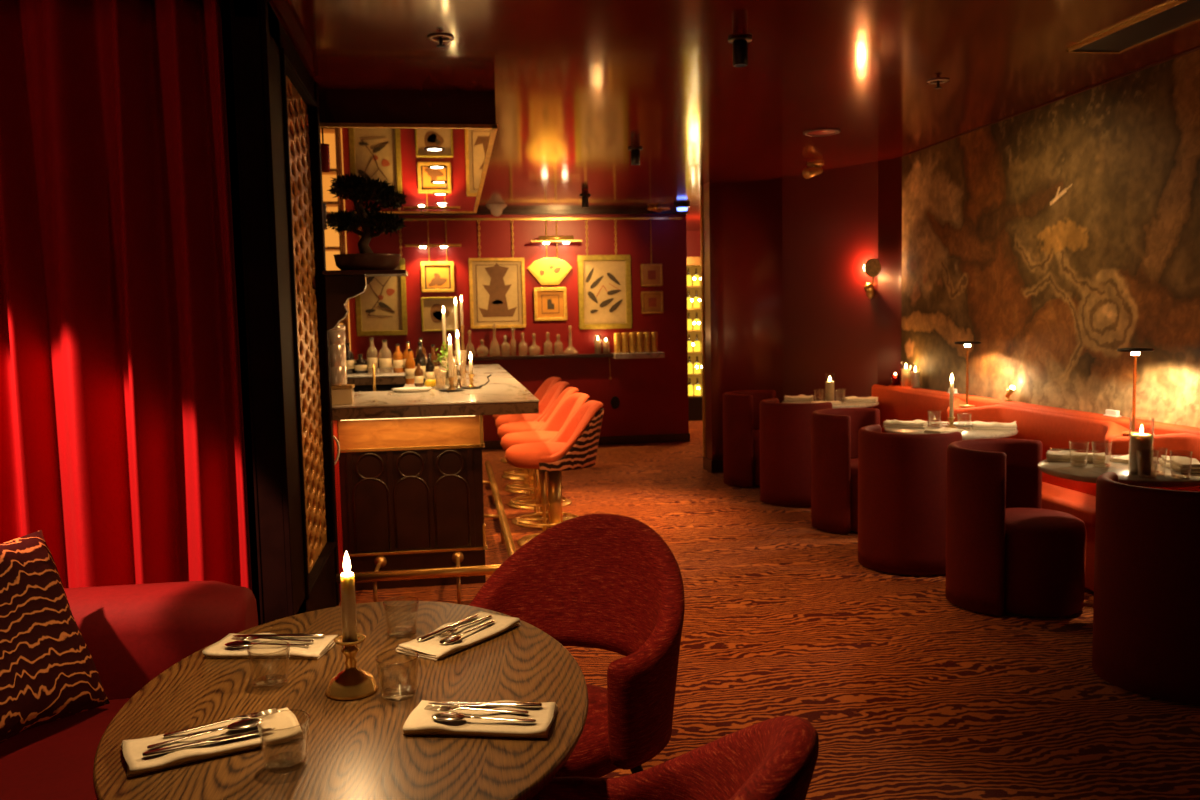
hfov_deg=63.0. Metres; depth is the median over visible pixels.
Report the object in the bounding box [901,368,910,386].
pillar candle
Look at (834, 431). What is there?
barrel chair
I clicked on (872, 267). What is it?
wall sconce
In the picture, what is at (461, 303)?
taper candle
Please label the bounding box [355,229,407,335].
framed picture
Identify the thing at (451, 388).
candlestick
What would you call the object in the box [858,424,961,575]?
barrel chair
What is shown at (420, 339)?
liquor bottle
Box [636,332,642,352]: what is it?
cup
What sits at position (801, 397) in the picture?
napkin
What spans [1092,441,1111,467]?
glass tumbler
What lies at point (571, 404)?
bar stool
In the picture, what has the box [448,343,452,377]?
taper candle
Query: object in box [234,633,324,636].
knife
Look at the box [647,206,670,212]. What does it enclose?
rosette
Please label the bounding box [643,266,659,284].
print
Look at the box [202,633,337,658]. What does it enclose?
napkin
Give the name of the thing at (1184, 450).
glass tumbler
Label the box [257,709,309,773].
glass tumbler
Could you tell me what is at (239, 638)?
fork
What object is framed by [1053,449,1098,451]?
fork
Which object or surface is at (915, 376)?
pillar candle
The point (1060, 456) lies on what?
napkin
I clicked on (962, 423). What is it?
napkin
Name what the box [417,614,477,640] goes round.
knife
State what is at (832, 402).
napkin
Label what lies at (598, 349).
pillar candle
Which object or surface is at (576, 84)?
ceiling
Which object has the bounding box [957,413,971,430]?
glass tumbler
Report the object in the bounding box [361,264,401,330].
print
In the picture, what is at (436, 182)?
recessed light
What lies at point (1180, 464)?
napkin
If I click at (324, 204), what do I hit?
pendant lamp
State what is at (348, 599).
taper candle
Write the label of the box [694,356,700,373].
wine bottle
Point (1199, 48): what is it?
wall
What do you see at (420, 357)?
liquor bottle
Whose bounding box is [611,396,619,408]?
wall outlet
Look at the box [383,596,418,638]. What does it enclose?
glass tumbler
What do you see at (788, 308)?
wall
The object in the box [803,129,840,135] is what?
recessed light
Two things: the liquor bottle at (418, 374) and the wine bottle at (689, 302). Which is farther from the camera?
the wine bottle at (689, 302)
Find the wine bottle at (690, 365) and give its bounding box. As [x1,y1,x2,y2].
[688,356,692,373]
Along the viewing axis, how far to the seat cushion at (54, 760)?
2.41 m
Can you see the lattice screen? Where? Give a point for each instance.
(277, 114)
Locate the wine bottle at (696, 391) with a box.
[694,378,700,394]
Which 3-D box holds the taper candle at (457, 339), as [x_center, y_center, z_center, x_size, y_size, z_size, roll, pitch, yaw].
[-0.929,-0.348,6.406,0.026,0.223,0.026,-2,5,-9]
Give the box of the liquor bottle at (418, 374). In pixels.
[414,362,423,386]
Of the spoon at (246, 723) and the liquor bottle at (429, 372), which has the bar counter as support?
the liquor bottle at (429, 372)
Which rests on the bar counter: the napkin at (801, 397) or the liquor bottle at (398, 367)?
the liquor bottle at (398, 367)
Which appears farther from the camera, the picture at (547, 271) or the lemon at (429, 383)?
the picture at (547, 271)
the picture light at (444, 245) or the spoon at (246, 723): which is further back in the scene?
the picture light at (444, 245)
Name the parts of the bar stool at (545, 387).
seat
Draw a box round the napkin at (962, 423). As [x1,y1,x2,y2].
[953,421,971,425]
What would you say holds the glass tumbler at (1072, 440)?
on the marble table at (1089, 473)
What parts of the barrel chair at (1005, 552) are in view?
seat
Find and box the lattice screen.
[230,0,339,623]
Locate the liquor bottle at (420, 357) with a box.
[415,342,425,384]
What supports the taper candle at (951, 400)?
on the candlestick at (951, 419)
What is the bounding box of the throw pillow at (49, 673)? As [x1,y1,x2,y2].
[0,530,109,742]
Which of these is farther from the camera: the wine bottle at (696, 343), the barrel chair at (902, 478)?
the wine bottle at (696, 343)
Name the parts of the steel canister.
lid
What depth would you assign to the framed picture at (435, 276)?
11.15 m
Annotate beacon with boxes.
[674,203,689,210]
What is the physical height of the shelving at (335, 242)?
2.648 m
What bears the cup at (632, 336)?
on the shelf at (659, 354)
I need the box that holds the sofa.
[0,581,257,799]
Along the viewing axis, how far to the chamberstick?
6.37 m
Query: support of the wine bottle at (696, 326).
on the wine cabinet
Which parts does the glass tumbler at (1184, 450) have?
glass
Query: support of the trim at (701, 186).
attached to the wall at (788, 308)
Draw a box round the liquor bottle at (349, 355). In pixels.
[345,343,354,373]
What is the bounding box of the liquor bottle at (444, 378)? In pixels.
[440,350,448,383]
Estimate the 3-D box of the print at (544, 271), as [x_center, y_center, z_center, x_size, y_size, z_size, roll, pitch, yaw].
[-0.579,-1.487,11.325,0.445,0.265,0.006,-2,5,-9]
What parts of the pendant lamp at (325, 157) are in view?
lamp shade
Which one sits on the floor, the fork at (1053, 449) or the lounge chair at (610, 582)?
the lounge chair at (610, 582)
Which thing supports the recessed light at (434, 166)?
in the mirror
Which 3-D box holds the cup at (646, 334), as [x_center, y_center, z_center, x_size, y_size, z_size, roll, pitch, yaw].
[0.550,-0.675,11.447,0.086,0.235,0.086,-2,5,-9]
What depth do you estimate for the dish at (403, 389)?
6.13 m
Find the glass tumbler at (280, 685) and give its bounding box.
[247,640,289,690]
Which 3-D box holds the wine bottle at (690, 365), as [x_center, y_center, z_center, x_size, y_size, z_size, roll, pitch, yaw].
[1.293,-0.506,14.162,0.096,0.249,0.096,-2,5,-9]
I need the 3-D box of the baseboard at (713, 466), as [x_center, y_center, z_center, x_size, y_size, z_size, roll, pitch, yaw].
[1.128,0.625,9.537,0.175,0.120,0.315,-2,5,-9]
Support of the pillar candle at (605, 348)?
on the wall shelf at (559, 356)
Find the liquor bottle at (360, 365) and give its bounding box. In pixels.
[354,354,367,373]
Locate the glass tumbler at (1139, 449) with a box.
[1136,449,1158,478]
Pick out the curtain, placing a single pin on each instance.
(122, 441)
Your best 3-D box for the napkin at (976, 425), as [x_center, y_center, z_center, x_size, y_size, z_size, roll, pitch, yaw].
[2.422,0.155,6.026,0.255,0.047,0.140,1,5,21]
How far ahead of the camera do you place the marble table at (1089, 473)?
4.34 m
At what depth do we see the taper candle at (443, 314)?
7.23 m
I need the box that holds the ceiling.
[221,0,1199,230]
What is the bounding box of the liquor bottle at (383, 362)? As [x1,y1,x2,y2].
[379,339,391,372]
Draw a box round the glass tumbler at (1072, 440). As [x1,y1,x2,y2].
[1069,440,1088,466]
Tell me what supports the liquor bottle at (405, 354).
on the bar counter
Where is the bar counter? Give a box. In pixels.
[332,364,538,590]
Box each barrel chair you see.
[723,390,775,487]
[759,398,832,506]
[811,408,879,533]
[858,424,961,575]
[946,438,1085,616]
[1092,472,1199,704]
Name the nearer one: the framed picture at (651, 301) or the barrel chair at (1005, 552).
the barrel chair at (1005, 552)
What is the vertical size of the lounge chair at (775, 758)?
0.874 m
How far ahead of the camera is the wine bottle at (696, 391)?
14.18 m
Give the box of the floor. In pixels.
[339,420,1199,799]
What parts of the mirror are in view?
mirror panel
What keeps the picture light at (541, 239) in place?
attached to the wall at (652, 393)
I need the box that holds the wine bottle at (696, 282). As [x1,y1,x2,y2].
[693,268,699,285]
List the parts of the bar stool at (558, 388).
seat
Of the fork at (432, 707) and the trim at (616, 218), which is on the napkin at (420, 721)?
the fork at (432, 707)
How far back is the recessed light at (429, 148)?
6.04 m
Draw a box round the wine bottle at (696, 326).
[693,312,699,329]
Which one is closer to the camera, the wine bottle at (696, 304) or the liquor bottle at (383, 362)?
the liquor bottle at (383, 362)
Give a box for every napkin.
[121,708,302,777]
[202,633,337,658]
[395,611,519,660]
[403,700,558,738]
[784,394,813,400]
[811,401,841,403]
[844,396,877,402]
[883,419,927,428]
[924,427,962,433]
[953,421,971,425]
[972,421,1016,430]
[1046,450,1105,462]
[1111,454,1129,463]
[1159,455,1199,473]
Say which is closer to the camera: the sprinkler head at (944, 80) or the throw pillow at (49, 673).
the throw pillow at (49, 673)
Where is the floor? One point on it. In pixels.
(908, 692)
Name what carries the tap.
on the bar counter
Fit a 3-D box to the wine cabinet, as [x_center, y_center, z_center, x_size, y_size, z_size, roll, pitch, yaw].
[1.449,-0.891,14.256,0.800,2.340,0.500,-2,5,-9]
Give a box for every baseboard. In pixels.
[482,433,689,449]
[703,457,722,472]
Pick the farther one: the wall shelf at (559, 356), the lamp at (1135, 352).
the wall shelf at (559, 356)
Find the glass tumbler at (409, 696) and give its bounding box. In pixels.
[376,649,418,701]
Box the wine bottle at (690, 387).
[688,378,692,395]
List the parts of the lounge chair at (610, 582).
seat, leg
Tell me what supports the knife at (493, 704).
on the napkin at (420, 721)
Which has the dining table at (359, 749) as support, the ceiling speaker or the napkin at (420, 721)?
the napkin at (420, 721)
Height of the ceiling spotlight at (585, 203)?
0.122 m
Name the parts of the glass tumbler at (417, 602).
glass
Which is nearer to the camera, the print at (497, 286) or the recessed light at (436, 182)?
the recessed light at (436, 182)
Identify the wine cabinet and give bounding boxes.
[687,257,702,420]
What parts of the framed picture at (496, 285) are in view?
hanging chain, frame, hanging chain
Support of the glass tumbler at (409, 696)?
on the dining table at (359, 749)
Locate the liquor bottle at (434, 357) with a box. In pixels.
[431,344,438,378]
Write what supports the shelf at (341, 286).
attached to the lattice screen
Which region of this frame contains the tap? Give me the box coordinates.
[372,363,375,390]
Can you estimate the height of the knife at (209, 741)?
0.008 m
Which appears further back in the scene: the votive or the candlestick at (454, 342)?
the votive
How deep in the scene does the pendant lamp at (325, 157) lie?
5.34 m
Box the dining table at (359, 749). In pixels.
[93,601,587,799]
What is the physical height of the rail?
0.211 m
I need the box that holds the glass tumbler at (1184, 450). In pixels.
[1169,450,1192,479]
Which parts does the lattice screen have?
lattice panel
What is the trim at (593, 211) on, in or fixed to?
attached to the wall at (652, 393)
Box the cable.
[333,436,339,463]
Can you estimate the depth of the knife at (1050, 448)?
4.75 m
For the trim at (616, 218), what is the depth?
11.25 m
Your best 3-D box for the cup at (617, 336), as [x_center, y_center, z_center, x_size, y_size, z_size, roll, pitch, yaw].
[0.202,-0.664,11.395,0.086,0.235,0.086,-2,5,-9]
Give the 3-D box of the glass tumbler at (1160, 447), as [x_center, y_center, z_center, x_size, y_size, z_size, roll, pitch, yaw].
[2.422,0.269,4.269,0.086,0.116,0.086,-2,5,-9]
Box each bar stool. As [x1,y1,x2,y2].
[493,377,561,479]
[495,381,569,493]
[497,387,578,509]
[501,393,589,527]
[505,400,603,546]
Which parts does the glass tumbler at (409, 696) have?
glass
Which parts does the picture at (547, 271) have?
hanging rod, frame, hanging rod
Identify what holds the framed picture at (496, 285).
hanging from the wall at (652, 393)
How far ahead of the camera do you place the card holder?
5.37 m
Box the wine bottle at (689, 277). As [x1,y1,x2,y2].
[687,268,691,285]
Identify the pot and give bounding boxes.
[333,253,400,269]
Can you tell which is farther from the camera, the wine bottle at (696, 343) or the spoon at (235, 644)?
the wine bottle at (696, 343)
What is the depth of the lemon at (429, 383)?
6.53 m
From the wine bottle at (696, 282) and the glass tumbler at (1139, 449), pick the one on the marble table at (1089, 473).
the glass tumbler at (1139, 449)
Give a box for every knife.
[142,728,274,756]
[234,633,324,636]
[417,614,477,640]
[428,702,541,707]
[1050,448,1097,450]
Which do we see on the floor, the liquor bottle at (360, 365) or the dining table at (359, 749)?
the dining table at (359, 749)
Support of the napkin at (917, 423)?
on the marble table at (972, 434)
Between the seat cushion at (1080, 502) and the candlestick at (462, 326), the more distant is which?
the candlestick at (462, 326)
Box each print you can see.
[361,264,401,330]
[426,266,448,287]
[472,261,522,325]
[531,260,568,282]
[537,291,563,317]
[583,260,625,323]
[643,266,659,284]
[643,293,660,311]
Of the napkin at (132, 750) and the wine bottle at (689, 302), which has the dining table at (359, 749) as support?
the napkin at (132, 750)
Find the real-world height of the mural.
1.872 m
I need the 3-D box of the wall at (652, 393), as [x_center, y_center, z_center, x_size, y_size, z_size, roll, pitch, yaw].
[-2.328,-0.879,12.563,6.390,2.750,2.800,-2,5,-9]
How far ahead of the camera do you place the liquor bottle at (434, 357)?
6.90 m
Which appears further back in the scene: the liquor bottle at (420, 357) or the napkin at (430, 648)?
the liquor bottle at (420, 357)
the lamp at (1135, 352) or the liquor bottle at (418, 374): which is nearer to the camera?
the lamp at (1135, 352)
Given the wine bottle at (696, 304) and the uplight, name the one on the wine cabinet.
the wine bottle at (696, 304)
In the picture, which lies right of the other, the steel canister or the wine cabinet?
the wine cabinet
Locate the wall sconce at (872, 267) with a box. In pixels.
[863,258,880,298]
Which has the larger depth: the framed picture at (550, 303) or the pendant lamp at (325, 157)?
the framed picture at (550, 303)
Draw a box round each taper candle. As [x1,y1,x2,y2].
[340,571,356,641]
[442,313,445,343]
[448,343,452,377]
[454,304,457,341]
[456,337,459,363]
[460,302,463,325]
[469,361,472,373]
[949,383,953,416]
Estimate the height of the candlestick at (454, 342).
0.280 m
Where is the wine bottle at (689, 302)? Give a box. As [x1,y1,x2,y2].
[687,291,691,307]
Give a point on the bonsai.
(354, 188)
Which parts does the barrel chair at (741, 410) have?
seat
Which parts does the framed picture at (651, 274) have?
hanging rod, frame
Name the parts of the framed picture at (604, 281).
hanging chain, frame, hanging chain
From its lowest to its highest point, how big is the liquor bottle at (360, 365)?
0.170 m
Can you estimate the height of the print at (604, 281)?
0.740 m
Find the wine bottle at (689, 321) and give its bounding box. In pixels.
[687,313,691,329]
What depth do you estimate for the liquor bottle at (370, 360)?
8.52 m
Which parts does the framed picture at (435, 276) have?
hanging rod, frame, hanging rod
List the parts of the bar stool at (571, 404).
seat, support rod, support rod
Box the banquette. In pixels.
[871,384,1199,590]
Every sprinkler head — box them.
[427,34,453,47]
[927,78,949,88]
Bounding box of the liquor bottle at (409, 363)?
[405,349,414,383]
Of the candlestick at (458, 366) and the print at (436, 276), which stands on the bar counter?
the candlestick at (458, 366)
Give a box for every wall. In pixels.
[326,214,688,440]
[686,231,700,256]
[703,157,901,459]
[902,48,1199,156]
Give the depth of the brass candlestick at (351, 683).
2.00 m
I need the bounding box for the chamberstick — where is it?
[461,374,491,388]
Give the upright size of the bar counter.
1.060 m
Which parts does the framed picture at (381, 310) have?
hanging chain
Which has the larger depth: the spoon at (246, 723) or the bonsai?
the bonsai
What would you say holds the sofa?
on the floor
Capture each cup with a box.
[614,333,620,352]
[621,333,628,352]
[629,332,635,352]
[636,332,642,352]
[644,332,650,351]
[651,332,657,351]
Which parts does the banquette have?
seat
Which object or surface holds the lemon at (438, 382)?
on the bar counter
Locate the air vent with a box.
[1067,0,1199,53]
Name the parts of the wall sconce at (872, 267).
globe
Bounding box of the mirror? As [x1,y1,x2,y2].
[318,89,496,213]
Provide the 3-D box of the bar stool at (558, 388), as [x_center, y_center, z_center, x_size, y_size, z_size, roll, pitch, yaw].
[-0.587,0.320,8.664,0.670,0.942,0.561,-2,5,-11]
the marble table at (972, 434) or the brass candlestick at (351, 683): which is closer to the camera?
the brass candlestick at (351, 683)
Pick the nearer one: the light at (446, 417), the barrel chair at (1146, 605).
the barrel chair at (1146, 605)
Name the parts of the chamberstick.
drip plate, stem, handle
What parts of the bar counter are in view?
round moulding, arch moulding, arch panel, panel, round moulding, arch panel, arch moulding, brass trim, round moulding, arch moulding, arch panel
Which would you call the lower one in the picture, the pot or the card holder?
the card holder
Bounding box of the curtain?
[0,0,251,590]
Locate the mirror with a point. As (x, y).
(383, 135)
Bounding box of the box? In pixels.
[331,384,354,404]
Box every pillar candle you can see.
[594,340,601,353]
[602,336,609,352]
[825,373,834,400]
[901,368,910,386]
[910,365,920,387]
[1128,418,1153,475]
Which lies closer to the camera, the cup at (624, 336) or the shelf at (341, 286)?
the shelf at (341, 286)
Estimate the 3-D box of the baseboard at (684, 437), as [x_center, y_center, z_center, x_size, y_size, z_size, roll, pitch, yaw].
[-0.799,0.511,11.478,3.800,0.100,0.020,-2,5,-9]
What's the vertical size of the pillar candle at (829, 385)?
0.236 m
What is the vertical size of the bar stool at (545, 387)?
0.942 m
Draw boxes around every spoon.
[147,718,262,748]
[225,641,308,647]
[431,712,535,722]
[439,620,494,643]
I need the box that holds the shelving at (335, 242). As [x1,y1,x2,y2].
[324,217,350,350]
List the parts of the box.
lid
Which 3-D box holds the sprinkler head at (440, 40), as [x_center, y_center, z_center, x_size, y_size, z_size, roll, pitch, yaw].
[-0.703,-1.583,4.332,0.120,0.040,0.120,-2,5,-9]
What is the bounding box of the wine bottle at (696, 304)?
[693,290,699,307]
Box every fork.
[163,708,277,736]
[232,636,313,642]
[424,705,528,713]
[434,615,491,637]
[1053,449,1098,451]
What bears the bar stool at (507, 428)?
on the floor
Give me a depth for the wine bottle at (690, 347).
14.10 m
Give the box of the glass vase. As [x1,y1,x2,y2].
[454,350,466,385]
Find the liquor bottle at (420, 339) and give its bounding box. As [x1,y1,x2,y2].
[416,338,426,363]
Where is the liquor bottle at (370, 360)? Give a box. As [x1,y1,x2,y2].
[367,338,377,368]
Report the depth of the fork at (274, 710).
1.83 m
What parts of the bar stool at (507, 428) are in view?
seat, support rod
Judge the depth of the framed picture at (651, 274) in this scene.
11.52 m
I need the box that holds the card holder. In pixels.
[1104,409,1121,416]
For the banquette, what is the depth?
5.66 m
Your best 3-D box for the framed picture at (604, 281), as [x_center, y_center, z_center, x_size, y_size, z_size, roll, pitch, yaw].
[0.053,-1.468,11.436,0.632,1.276,0.038,-2,5,-9]
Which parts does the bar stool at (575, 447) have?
seat, support rod, support rod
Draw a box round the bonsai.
[325,172,407,269]
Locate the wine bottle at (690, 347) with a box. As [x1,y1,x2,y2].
[688,334,692,351]
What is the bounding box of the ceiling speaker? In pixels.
[486,204,506,216]
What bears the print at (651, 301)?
attached to the framed picture at (651, 301)
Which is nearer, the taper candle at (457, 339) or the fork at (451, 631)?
the fork at (451, 631)
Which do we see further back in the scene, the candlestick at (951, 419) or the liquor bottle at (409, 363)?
the liquor bottle at (409, 363)
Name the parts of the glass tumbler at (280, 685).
glass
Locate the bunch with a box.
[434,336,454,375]
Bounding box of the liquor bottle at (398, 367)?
[393,344,403,372]
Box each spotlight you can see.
[580,194,589,206]
[628,147,642,164]
[728,35,751,66]
[802,162,823,178]
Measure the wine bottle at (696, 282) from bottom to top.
0.249 m
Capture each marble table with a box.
[782,398,878,407]
[884,421,1017,439]
[1037,455,1199,486]
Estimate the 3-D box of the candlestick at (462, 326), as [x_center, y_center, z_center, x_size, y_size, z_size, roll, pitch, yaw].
[-1.163,-0.431,8.312,0.080,0.400,0.080,-2,5,-9]
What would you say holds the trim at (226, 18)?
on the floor
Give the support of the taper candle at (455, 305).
on the candlestick at (454, 342)
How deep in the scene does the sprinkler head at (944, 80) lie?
5.33 m
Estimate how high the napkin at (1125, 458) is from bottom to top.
0.020 m
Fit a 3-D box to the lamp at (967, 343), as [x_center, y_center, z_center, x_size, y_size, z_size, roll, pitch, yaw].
[2.479,-0.176,6.617,0.168,0.442,0.168,-2,5,-9]
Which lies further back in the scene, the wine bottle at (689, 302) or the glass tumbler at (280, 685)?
the wine bottle at (689, 302)
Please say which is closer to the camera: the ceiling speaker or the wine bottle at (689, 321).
the ceiling speaker
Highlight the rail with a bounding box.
[336,461,515,603]
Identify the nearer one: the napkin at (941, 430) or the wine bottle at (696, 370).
the napkin at (941, 430)
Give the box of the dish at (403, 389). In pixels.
[392,387,432,392]
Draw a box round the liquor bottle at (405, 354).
[403,341,413,371]
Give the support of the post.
on the floor
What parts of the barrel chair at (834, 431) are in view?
seat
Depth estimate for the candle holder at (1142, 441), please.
4.26 m
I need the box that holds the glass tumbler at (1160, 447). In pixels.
[1151,447,1167,475]
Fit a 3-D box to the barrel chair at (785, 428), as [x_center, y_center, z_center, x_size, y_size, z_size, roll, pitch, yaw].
[1.607,0.400,7.864,0.660,0.803,0.603,-5,6,-38]
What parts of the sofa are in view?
backrest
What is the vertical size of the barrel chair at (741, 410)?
0.803 m
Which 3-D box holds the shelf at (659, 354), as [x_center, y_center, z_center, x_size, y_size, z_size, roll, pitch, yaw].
[0.443,-0.523,11.452,0.585,0.065,0.278,-2,5,-9]
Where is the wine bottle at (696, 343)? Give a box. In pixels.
[694,334,699,351]
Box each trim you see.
[221,8,260,624]
[327,209,687,215]
[399,217,682,220]
[700,185,705,456]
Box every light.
[341,415,474,420]
[405,243,460,247]
[424,147,444,150]
[428,165,445,168]
[431,181,446,183]
[530,236,581,243]
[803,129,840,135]
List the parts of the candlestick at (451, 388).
drip plate, stem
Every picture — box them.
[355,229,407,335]
[420,221,454,291]
[421,297,458,331]
[468,220,525,328]
[527,220,571,284]
[533,287,566,320]
[577,220,631,329]
[640,220,662,285]
[641,291,663,313]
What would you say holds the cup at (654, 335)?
on the shelf at (659, 354)
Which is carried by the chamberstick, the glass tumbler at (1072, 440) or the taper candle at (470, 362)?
the taper candle at (470, 362)
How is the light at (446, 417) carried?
on the bar counter
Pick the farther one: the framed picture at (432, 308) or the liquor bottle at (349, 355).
the framed picture at (432, 308)
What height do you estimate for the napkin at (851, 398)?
0.046 m
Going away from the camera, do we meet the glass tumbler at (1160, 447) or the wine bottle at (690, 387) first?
the glass tumbler at (1160, 447)
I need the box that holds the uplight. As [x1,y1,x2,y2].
[1005,386,1014,401]
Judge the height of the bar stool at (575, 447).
0.942 m
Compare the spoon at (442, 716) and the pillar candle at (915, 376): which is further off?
the pillar candle at (915, 376)
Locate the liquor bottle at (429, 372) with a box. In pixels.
[425,354,434,379]
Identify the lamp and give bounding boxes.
[321,129,330,171]
[323,203,326,229]
[954,341,980,406]
[1117,348,1153,434]
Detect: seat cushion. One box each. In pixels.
[0,698,130,799]
[1042,482,1095,527]
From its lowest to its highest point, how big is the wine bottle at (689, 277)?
0.249 m
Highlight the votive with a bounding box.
[890,374,899,385]
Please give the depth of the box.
5.30 m
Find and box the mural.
[901,50,1199,427]
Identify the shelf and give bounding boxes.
[322,270,407,330]
[354,353,613,362]
[611,351,664,358]
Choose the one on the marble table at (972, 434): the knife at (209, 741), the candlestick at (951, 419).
the candlestick at (951, 419)
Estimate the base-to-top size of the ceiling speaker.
0.125 m
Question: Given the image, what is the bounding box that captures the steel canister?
[329,324,346,385]
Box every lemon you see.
[425,379,434,386]
[434,379,443,386]
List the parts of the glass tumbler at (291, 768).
glass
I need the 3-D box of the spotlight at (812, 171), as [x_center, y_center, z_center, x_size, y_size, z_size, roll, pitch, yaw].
[1.782,-1.907,8.169,0.139,0.133,0.196,3,7,44]
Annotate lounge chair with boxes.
[469,514,684,777]
[531,715,818,799]
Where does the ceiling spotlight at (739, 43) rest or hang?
attached to the ceiling
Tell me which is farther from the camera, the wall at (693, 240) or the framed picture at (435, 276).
the wall at (693, 240)
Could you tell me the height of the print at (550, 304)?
0.315 m
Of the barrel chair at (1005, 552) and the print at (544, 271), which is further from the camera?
the print at (544, 271)
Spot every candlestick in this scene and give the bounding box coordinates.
[325,633,378,700]
[438,377,463,391]
[454,342,462,378]
[454,364,461,387]
[460,325,467,372]
[946,417,956,427]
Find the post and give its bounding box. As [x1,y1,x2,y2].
[333,420,343,600]

